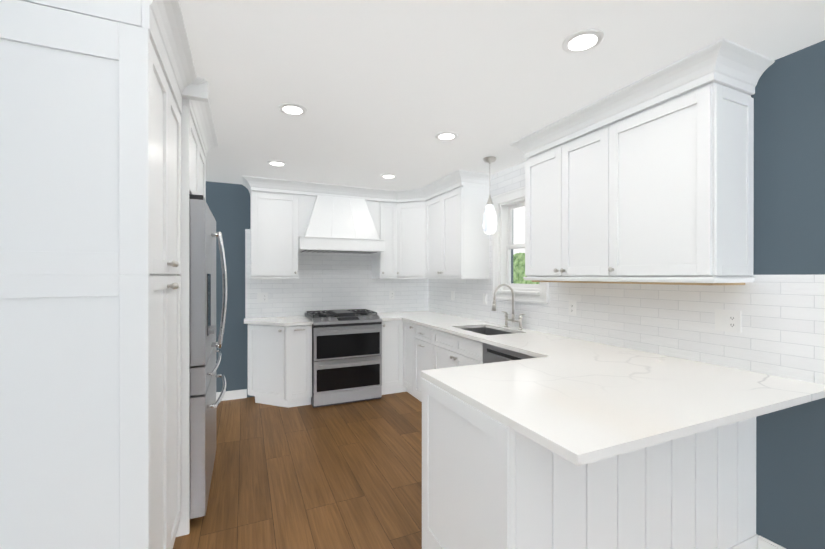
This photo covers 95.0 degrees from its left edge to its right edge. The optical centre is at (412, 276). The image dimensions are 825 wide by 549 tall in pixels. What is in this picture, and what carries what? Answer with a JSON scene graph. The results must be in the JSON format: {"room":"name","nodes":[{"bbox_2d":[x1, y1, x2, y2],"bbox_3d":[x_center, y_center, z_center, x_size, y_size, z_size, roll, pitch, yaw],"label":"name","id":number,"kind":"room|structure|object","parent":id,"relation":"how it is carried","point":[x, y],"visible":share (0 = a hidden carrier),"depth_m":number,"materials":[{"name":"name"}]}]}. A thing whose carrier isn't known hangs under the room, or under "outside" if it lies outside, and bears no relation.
{"room":"kitchen","nodes":[
{"label":"kitchen","id":0,"kind":"room"},
{"bbox_2d":[192,88,207,200],"bbox_3d":[-1.711,-0.766,2.365,0.653,0.584,0.930,0,0,-24],"label":"upper cabinet","id":1,"kind":"object","parent":0,"relation":"attached to","point":[199,137],"depth_m":2.44,"materials":[{"name":"white paint"}]},
{"bbox_2d":[173,392,421,548],"bbox_3d":[-0.291,1.453,1.024,4.760,0.100,7.760,0,0,-24],"label":"floor","id":2,"kind":"structure","parent":0,"point":[344,476],"depth_m":2.62,"materials":[{"name":"brown wood"}]},
{"bbox_2d":[0,0,191,548],"bbox_3d":[-1.362,0.173,1.580,0.653,2.460,0.790,0,0,-24],"label":"tall cabinet","id":3,"kind":"object","parent":2,"relation":"on","point":[108,139],"depth_m":1.28,"materials":[{"name":"white paint"}]},
{"bbox_2d":[189,194,226,518],"bbox_3d":[-1.626,0.472,2.410,0.798,1.858,0.916,0,0,-24],"label":"refrigerator","id":4,"kind":"object","parent":2,"relation":"on","point":[204,344],"visible":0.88,"depth_m":2.11,"materials":[{"name":"grey metal"}]},
{"bbox_2d":[248,324,311,407],"bbox_3d":[-1.485,0.955,4.196,0.634,0.889,0.668,0,0,-24],"label":"base cabinet","id":5,"kind":"object","parent":2,"relation":"on","point":[280,366],"visible":1,"depth_m":4.03,"materials":[{"name":"white paint"}]},
{"bbox_2d":[244,316,312,325],"bbox_3d":[-1.500,0.494,4.190,0.675,0.030,0.650,0,0,-24],"label":"countertop","id":6,"kind":"structure","parent":5,"relation":"on","point":[290,320],"depth_m":4.09,"materials":[{"name":"white stone"}]},
{"bbox_2d":[305,309,381,407],"bbox_3d":[-0.821,0.904,4.433,0.762,0.989,0.740,0,0,-24],"label":"range","id":7,"kind":"object","parent":2,"relation":"on","point":[346,356],"visible":0.98,"depth_m":4.15,"materials":[{"name":"grey metal"}]},
{"bbox_2d":[381,320,416,397],"bbox_3d":[0.005,0.954,4.672,0.930,0.888,1.010,0,0,-24],"label":"base cabinet","id":8,"kind":"object","parent":2,"relation":"on","point":[411,351],"depth_m":4.42,"materials":[{"name":"white paint"}]},
{"bbox_2d":[373,312,399,320],"bbox_3d":[-0.377,0.493,4.673,0.240,0.030,0.680,0,0,-24],"label":"countertop","id":9,"kind":"structure","parent":8,"relation":"on","point":[386,316],"depth_m":4.54,"materials":[{"name":"white stone"}]},
{"bbox_2d":[392,311,824,416],"bbox_3d":[0.722,0.495,3.340,0.685,0.030,4.010,0,0,-24],"label":"countertop","id":10,"kind":"structure","parent":8,"relation":"on","point":[773,393],"depth_m":2.07,"materials":[{"name":"white stone"}]},
{"bbox_2d":[491,284,524,329],"bbox_3d":[0.842,0.272,3.486,0.266,0.416,0.325,0,0,-24],"label":"bridge faucet","id":11,"kind":"object","parent":10,"relation":"on","point":[505,312],"visible":1,"depth_m":3.49,"materials":[{"name":"silver metal"}]},
{"bbox_2d":[417,324,492,401],"bbox_3d":[0.407,0.955,4.109,0.653,0.888,0.594,0,0,-24],"label":"base cabinet","id":12,"kind":"object","parent":2,"relation":"on","point":[436,349],"depth_m":3.64,"materials":[{"name":"white paint"}]},
{"bbox_2d":[483,343,536,363],"bbox_3d":[0.960,0.906,2.820,0.634,0.784,0.601,0,0,-24],"label":"dishwasher","id":13,"kind":"object","parent":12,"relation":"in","point":[492,354],"visible":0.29,"depth_m":2.78,"materials":[{"name":"grey metal"}]},
{"bbox_2d":[422,378,557,548],"bbox_3d":[0.279,0.958,1.636,0.190,0.888,0.685,0,0,-24],"label":"base cabinet","id":14,"kind":"object","parent":2,"relation":"on","point":[489,482],"depth_m":1.45,"materials":[{"name":"white paint"}]},
{"bbox_2d":[421,351,759,465],"bbox_3d":[0.633,0.497,1.653,0.850,0.030,1.000,0,0,-24],"label":"countertop","id":15,"kind":"structure","parent":14,"relation":"on","point":[577,402],"depth_m":1.43,"materials":[{"name":"white stone"}]},
{"bbox_2d":[558,455,593,548],"bbox_3d":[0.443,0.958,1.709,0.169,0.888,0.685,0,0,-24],"label":"panel board","id":16,"kind":"object","parent":2,"relation":"on","point":[575,483],"depth_m":1.41,"materials":[{"name":"white paint"}]},
{"bbox_2d":[594,454,621,548],"bbox_3d":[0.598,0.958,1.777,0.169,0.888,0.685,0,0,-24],"label":"panel board","id":17,"kind":"object","parent":2,"relation":"on","point":[608,471],"depth_m":1.48,"materials":[{"name":"white paint"}]},
{"bbox_2d":[622,446,649,548],"bbox_3d":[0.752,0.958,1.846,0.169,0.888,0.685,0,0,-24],"label":"panel board","id":18,"kind":"object","parent":2,"relation":"on","point":[636,463],"depth_m":1.54,"materials":[{"name":"white paint"}]},
{"bbox_2d":[650,439,677,548],"bbox_3d":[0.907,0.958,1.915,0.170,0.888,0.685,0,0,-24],"label":"panel board","id":19,"kind":"object","parent":2,"relation":"on","point":[663,456],"depth_m":1.62,"materials":[{"name":"white paint"}]},
{"bbox_2d":[678,432,701,548],"bbox_3d":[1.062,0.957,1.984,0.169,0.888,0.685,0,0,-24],"label":"panel board","id":20,"kind":"object","parent":2,"relation":"on","point":[690,446],"depth_m":1.69,"materials":[{"name":"white paint"}]},
{"bbox_2d":[702,426,721,548],"bbox_3d":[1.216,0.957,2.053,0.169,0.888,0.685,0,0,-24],"label":"panel board","id":21,"kind":"object","parent":2,"relation":"on","point":[712,438],"depth_m":1.76,"materials":[{"name":"white paint"}]},
{"bbox_2d":[722,421,741,548],"bbox_3d":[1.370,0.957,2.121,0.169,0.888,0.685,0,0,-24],"label":"panel board","id":22,"kind":"object","parent":2,"relation":"on","point":[731,433],"depth_m":1.82,"materials":[{"name":"white paint"}]},
{"bbox_2d":[742,417,757,548],"bbox_3d":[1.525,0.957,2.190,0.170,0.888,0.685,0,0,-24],"label":"panel board","id":23,"kind":"object","parent":2,"relation":"on","point":[749,536],"depth_m":1.88,"materials":[{"name":"white paint"}]},
{"bbox_2d":[206,181,402,397],"bbox_3d":[-1.836,0.169,4.494,4.760,2.460,0.160,0,0,-24],"label":"wall","id":24,"kind":"structure","parent":0,"point":[228,204],"depth_m":4.31,"materials":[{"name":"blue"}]},
{"bbox_2d":[216,389,246,400],"bbox_3d":[-2.351,1.349,4.171,0.955,0.100,0.014,0,0,-24],"label":"baseboard","id":25,"kind":"structure","parent":24,"relation":"attached to","point":[235,394],"depth_m":4.30,"materials":[{"name":"white wood"}]},
{"bbox_2d":[251,178,298,277],"bbox_3d":[-1.584,-0.530,4.326,0.493,1.059,0.348,0,0,-24],"label":"upper cabinet","id":26,"kind":"object","parent":24,"relation":"attached to","point":[274,216],"depth_m":4.17,"materials":[{"name":"white paint"}]},
{"bbox_2d":[245,229,427,317],"bbox_3d":[-0.852,-0.027,4.840,2.360,1.050,0.008,0,0,-24],"label":"backsplash","id":27,"kind":"structure","parent":24,"relation":"attached to","point":[333,281],"depth_m":4.76,"materials":[{"name":"tile"}]},
{"bbox_2d":[257,292,267,302],"bbox_3d":[-1.757,0.244,4.427,0.118,0.116,0.010,0,0,-24],"label":"electrical outlet","id":28,"kind":"object","parent":27,"relation":"attached to","point":[262,297],"visible":1,"depth_m":4.43,"materials":[{"name":"white plastic"}]},
{"bbox_2d":[298,195,384,253],"bbox_3d":[-0.881,-0.612,4.549,0.972,0.637,0.510,0,0,-24],"label":"range hood","id":29,"kind":"object","parent":24,"relation":"attached to","point":[327,224],"visible":0.98,"depth_m":4.36,"materials":[{"name":"white paint"}]},
{"bbox_2d":[371,190,394,277],"bbox_3d":[-0.338,-0.531,4.859,0.270,1.059,0.386,0,0,-24],"label":"upper cabinet","id":30,"kind":"object","parent":24,"relation":"attached to","point":[383,263],"depth_m":4.71,"materials":[{"name":"white paint"}]},
{"bbox_2d":[395,188,422,277],"bbox_3d":[0.057,-0.531,4.879,0.665,1.059,0.672,0,0,-24],"label":"upper cabinet","id":31,"kind":"object","parent":24,"relation":"attached to","point":[409,213],"depth_m":4.70,"materials":[{"name":"white paint"}]},
{"bbox_2d":[179,0,824,199],"bbox_3d":[-0.291,-1.107,1.021,4.760,0.100,7.760,0,0,-24],"label":"ceiling","id":32,"kind":"structure","parent":0,"point":[376,89],"depth_m":1.91,"materials":[{"name":"white paint"}]},
{"bbox_2d":[267,161,286,165],"bbox_3d":[-1.266,-1.056,3.531,0.172,0.007,0.172,0,0,-24],"label":"recessed light","id":33,"kind":"object","parent":32,"relation":"in","point":[276,163],"visible":1,"depth_m":3.52,"materials":[{"name":"white plastic"}]},
{"bbox_2d":[278,103,306,115],"bbox_3d":[-0.757,-1.055,2.389,0.172,0.007,0.172,0,0,-24],"label":"recessed light","id":34,"kind":"object","parent":32,"relation":"in","point":[292,109],"visible":1,"depth_m":2.38,"materials":[{"name":"white plastic"}]},
{"bbox_2d":[380,174,396,178],"bbox_3d":[-0.252,-1.057,3.983,0.172,0.007,0.172,0,0,-24],"label":"recessed light","id":35,"kind":"object","parent":32,"relation":"in","point":[388,176],"visible":0.98,"depth_m":3.98,"materials":[{"name":"white plastic"}]},
{"bbox_2d":[435,132,457,139],"bbox_3d":[0.257,-1.056,2.841,0.172,0.007,0.172,0,0,-24],"label":"recessed light","id":36,"kind":"object","parent":32,"relation":"in","point":[446,135],"visible":1,"depth_m":2.83,"materials":[{"name":"white plastic"}]},
{"bbox_2d":[482,156,496,233],"bbox_3d":[0.693,-0.720,3.385,0.132,0.680,0.131,0,0,-24],"label":"pendant light","id":37,"kind":"object","parent":32,"relation":"hanging from","point":[489,223],"visible":1,"depth_m":3.34,"materials":[{"name":"white glass"}]},
{"bbox_2d":[562,29,603,53],"bbox_3d":[0.765,-1.054,1.699,0.172,0.007,0.172,0,0,-24],"label":"recessed light","id":38,"kind":"object","parent":32,"relation":"in","point":[582,41],"visible":1,"depth_m":1.69,"materials":[{"name":"white plastic"}]},
{"bbox_2d":[428,40,824,548],"bbox_3d":[1.839,0.172,1.883,0.168,2.460,7.600,0,0,-24],"label":"wall","id":39,"kind":"structure","parent":0,"point":[782,334],"depth_m":1.86,"materials":[{"name":"tile"}]},
{"bbox_2d":[423,170,490,277],"bbox_3d":[0.459,-0.530,4.318,0.385,1.059,0.892,0,0,-24],"label":"upper cabinet","id":40,"kind":"object","parent":39,"relation":"attached to","point":[438,235],"depth_m":3.97,"materials":[{"name":"white paint"}]},
{"bbox_2d":[483,293,486,304],"bbox_3d":[0.776,0.239,4.053,0.010,0.116,0.072,0,0,-24],"label":"light switch","id":41,"kind":"object","parent":39,"relation":"attached to","point":[485,299],"visible":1,"depth_m":4.04,"materials":[{"name":"white plastic"}]},
{"bbox_2d":[492,186,548,303],"bbox_3d":[1.042,-0.298,3.574,0.160,1.055,0.760,0,0,-24],"label":"window","id":42,"kind":"structure","parent":39,"relation":"in","point":[505,204],"depth_m":3.81,"materials":[{"name":"white wood"}]},
{"bbox_2d":[522,106,597,277],"bbox_3d":[1.209,-0.528,2.679,0.347,1.060,0.810,0,0,-24],"label":"upper cabinet","id":43,"kind":"object","parent":39,"relation":"attached to","point":[561,182],"depth_m":2.62,"materials":[{"name":"white paint"}]},
{"bbox_2d":[569,300,575,315],"bbox_3d":[1.257,0.246,2.974,0.008,0.116,0.072,0,0,-24],"label":"electrical outlet","id":44,"kind":"object","parent":39,"relation":"attached to","point":[572,307],"visible":1,"depth_m":2.97,"materials":[{"name":"white plastic"}]},
{"bbox_2d":[598,46,757,281],"bbox_3d":[1.451,-0.528,2.135,0.347,1.060,0.622,0,0,-24],"label":"upper cabinet","id":45,"kind":"object","parent":39,"relation":"attached to","point":[661,193],"depth_m":1.92,"materials":[{"name":"white paint"}]},
{"bbox_2d":[715,309,740,332],"bbox_3d":[1.681,0.236,2.017,0.010,0.116,0.118,0,0,-24],"label":"electrical outlet","id":46,"kind":"object","parent":39,"relation":"attached to","point":[727,320],"visible":1,"depth_m":2.01,"materials":[{"name":"white plastic"}]},
{"bbox_2d":[758,535,785,548],"bbox_3d":[2.525,1.354,0.140,0.014,0.100,3.855,0,0,-24],"label":"baseboard","id":47,"kind":"structure","parent":39,"relation":"attached to","point":[764,543],"depth_m":1.87,"materials":[{"name":"white wood"}]},
{"label":"outside","id":48,"kind":"structure","parent":0,"visible":0},
{"bbox_2d":[513,206,538,283],"bbox_3d":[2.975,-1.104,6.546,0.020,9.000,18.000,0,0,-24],"label":"view","id":49,"kind":"structure","parent":48,"point":[520,263],"depth_m":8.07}
]}

